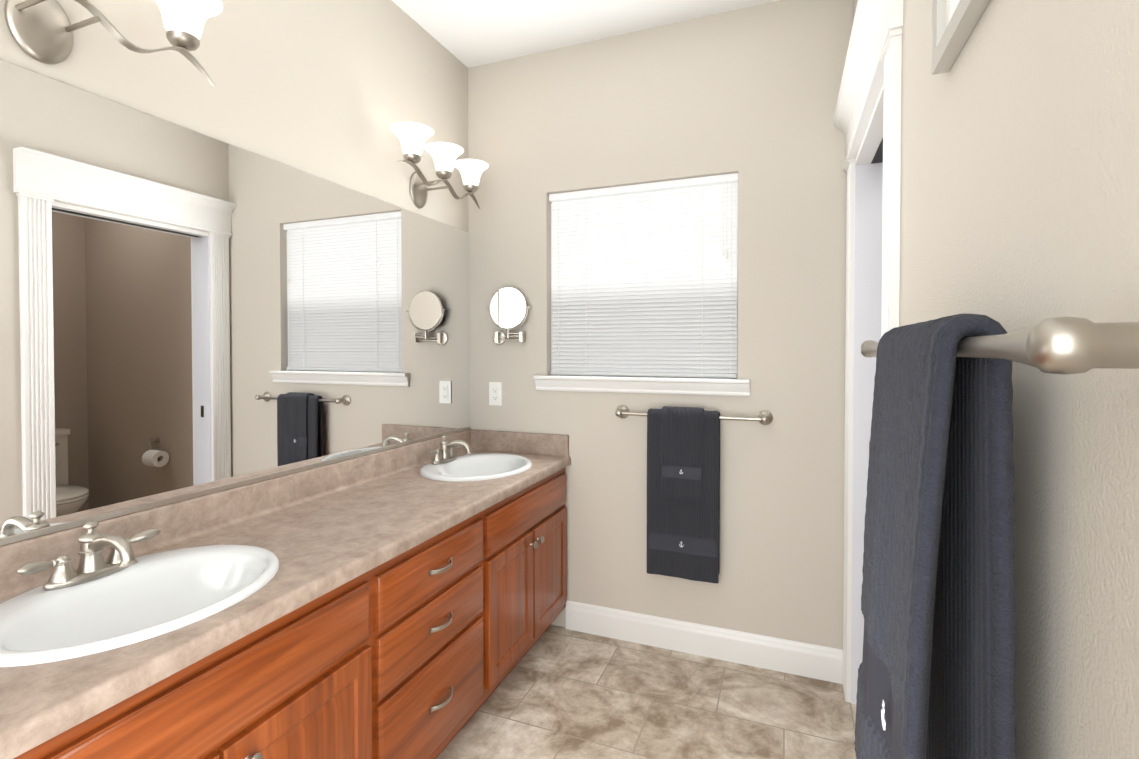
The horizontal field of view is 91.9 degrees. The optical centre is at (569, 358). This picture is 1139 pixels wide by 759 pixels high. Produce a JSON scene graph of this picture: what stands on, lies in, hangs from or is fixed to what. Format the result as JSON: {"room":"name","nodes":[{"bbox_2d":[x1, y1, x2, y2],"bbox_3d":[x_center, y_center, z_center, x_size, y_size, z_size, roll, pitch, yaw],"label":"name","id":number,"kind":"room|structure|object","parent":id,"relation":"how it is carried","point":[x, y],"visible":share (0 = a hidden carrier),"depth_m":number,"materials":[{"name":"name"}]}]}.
{"room":"bathroom","nodes":[
{"label":"bathroom","id":0,"kind":"room"},
{"bbox_2d":[0,0,468,232],"bbox_3d":[-1.390,-0.063,0.759,0.140,2.740,4.720,0,1,22],"label":"wall","id":1,"kind":"structure","parent":0,"point":[333,91],"depth_m":1.83,"materials":[{"name":"beige paint"}]},
{"bbox_2d":[4,0,222,85],"bbox_3d":[-1.040,-0.758,1.146,0.217,0.237,0.598,0,1,22],"label":"sconce","id":2,"kind":"object","parent":1,"relation":"attached to","point":[41,31],"visible":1,"depth_m":1.21,"materials":[{"name":"silver metal"}]},
{"bbox_2d":[0,60,470,545],"bbox_3d":[-0.897,-0.125,1.798,0.009,0.990,2.136,0,1,22],"label":"vanity mirror","id":3,"kind":"object","parent":1,"relation":"attached to","point":[185,313],"visible":1,"depth_m":1.48,"materials":[{"name":"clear mirror"}]},
{"bbox_2d":[390,122,488,208],"bbox_3d":[-0.560,-0.777,2.365,0.217,0.237,0.598,0,1,22],"label":"sconce","id":4,"kind":"object","parent":1,"relation":"attached to","point":[413,137],"visible":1,"depth_m":2.32,"materials":[{"name":"white glass"}]},
{"bbox_2d":[392,0,778,67],"bbox_3d":[0.164,-1.473,0.124,3.480,0.100,4.720,0,1,22],"label":"ceiling","id":5,"kind":"structure","parent":0,"point":[470,33],"depth_m":2.37,"materials":[{"name":"white paint"}]},
{"bbox_2d":[436,625,856,758],"bbox_3d":[0.164,1.367,0.169,3.480,0.100,4.720,0,1,22],"label":"floor","id":6,"kind":"structure","parent":0,"point":[560,692],"depth_m":2.02,"materials":[{"name":"tile"}]},
{"bbox_2d":[0,429,570,758],"bbox_3d":[-0.633,0.817,1.709,0.575,0.951,2.137,0,1,22],"label":"bathroom vanity","id":7,"kind":"object","parent":6,"relation":"on","point":[408,601],"visible":1,"depth_m":1.32,"materials":[{"name":"brown wood"}]},
{"bbox_2d":[17,521,160,590],"bbox_3d":[-0.981,0.409,1.169,0.170,0.117,0.261,0,1,21],"label":"faucet","id":8,"kind":"object","parent":7,"relation":"on","point":[92,571],"depth_m":1.17,"materials":[{"name":"silver metal"}]},
{"bbox_2d":[0,544,278,666],"bbox_3d":[-0.876,0.550,1.130,0.448,0.164,0.536,0,1,21],"label":"sink","id":9,"kind":"object","parent":7,"relation":"in","point":[110,615],"depth_m":1.15,"materials":[{"name":"white ceramic"}]},
{"bbox_2d":[429,434,471,464],"bbox_3d":[-0.497,0.389,2.397,0.170,0.117,0.261,0,1,21],"label":"faucet","id":10,"kind":"object","parent":7,"relation":"on","point":[446,455],"depth_m":2.40,"materials":[{"name":"silver metal"}]},
{"bbox_2d":[419,453,531,481],"bbox_3d":[-0.393,0.530,2.358,0.448,0.164,0.536,0,1,21],"label":"sink","id":11,"kind":"object","parent":7,"relation":"in","point":[460,467],"depth_m":2.43,"materials":[{"name":"white ceramic"}]},
{"bbox_2d":[468,0,852,649],"bbox_3d":[0.321,-0.091,2.546,2.013,2.740,0.140,0,1,22],"label":"wall","id":12,"kind":"structure","parent":0,"point":[748,96],"depth_m":2.35,"materials":[{"name":"beige paint"}]},
{"bbox_2d":[489,382,501,405],"bbox_3d":[-0.369,0.173,2.741,0.070,0.116,0.008,0,1,22],"label":"electrical outlet plate","id":13,"kind":"object","parent":12,"relation":"attached to","point":[495,393],"visible":1,"depth_m":2.74,"materials":[{"name":"white plastic"}]},
{"bbox_2d":[486,287,530,344],"bbox_3d":[-0.290,-0.208,2.682,0.240,0.280,0.049,0,1,22],"label":"magnifying mirror","id":14,"kind":"object","parent":12,"relation":"attached to","point":[508,308],"visible":1,"depth_m":2.66,"materials":[{"name":"silver metal"}]},
{"bbox_2d":[534,238,749,395],"bbox_3d":[0.313,-0.319,2.512,0.978,0.944,0.158,0,1,22],"label":"window","id":15,"kind":"structure","parent":12,"relation":"in","point":[681,385],"depth_m":2.44,"materials":[{"name":"white wood"}]},
{"bbox_2d":[549,173,737,377],"bbox_3d":[0.312,-0.356,2.508,0.870,0.866,0.052,0,1,22],"label":"window blind slats","id":16,"kind":"object","parent":15,"relation":"attached to","point":[644,279],"visible":1,"depth_m":2.50,"materials":[{"name":"white plastic"}]},
{"bbox_2d":[615,405,772,582],"bbox_3d":[0.507,0.565,2.352,0.670,0.724,0.102,0,1,22],"label":"towel rail","id":17,"kind":"object","parent":12,"relation":"attached to","point":[683,492],"visible":1,"depth_m":2.31,"materials":[{"name":"black fabric"}]},
{"bbox_2d":[566,600,842,683],"bbox_3d":[0.541,1.216,2.397,1.198,0.131,0.014,0,1,22],"label":"baseboard","id":18,"kind":"structure","parent":12,"relation":"attached to","point":[824,663],"depth_m":2.37,"materials":[{"name":"white wood"}]},
{"bbox_2d":[853,0,1138,758],"bbox_3d":[0.327,-0.051,0.007,0.140,2.740,4.580,0,1,22],"label":"wall","id":19,"kind":"structure","parent":0,"point":[1019,192],"depth_m":0.52,"materials":[{"name":"beige paint"}]},
{"bbox_2d":[833,0,902,703],"bbox_3d":[0.956,0.183,1.673,0.225,2.219,1.023,0,1,22],"label":"door frame","id":20,"kind":"structure","parent":19,"relation":"attached to","point":[873,61],"depth_m":2.01,"materials":[{"name":"white wood"}]},
{"bbox_2d":[932,0,989,74],"bbox_3d":[0.497,-0.731,0.650,0.022,0.580,0.440,0,1,22],"label":"picture frame","id":21,"kind":"object","parent":19,"relation":"attached to","point":[954,22],"visible":1,"depth_m":0.79,"materials":[{"name":"silver metal"}]},
{"bbox_2d":[854,313,1138,758],"bbox_3d":[0.454,0.270,0.720,0.141,0.633,0.884,0,1,22],"label":"towel rail","id":22,"kind":"object","parent":19,"relation":"attached to","point":[936,675],"visible":1,"depth_m":0.53,"materials":[{"name":"black fabric"}]},
{"bbox_2d":[854,313,1015,758],"bbox_3d":[0.416,0.270,0.668,0.110,0.633,0.355,0,1,21],"label":"towel","id":23,"kind":"object","parent":22,"relation":"hanging from","point":[936,672],"depth_m":0.55,"materials":[{"name":"grey fabric"}]}
]}

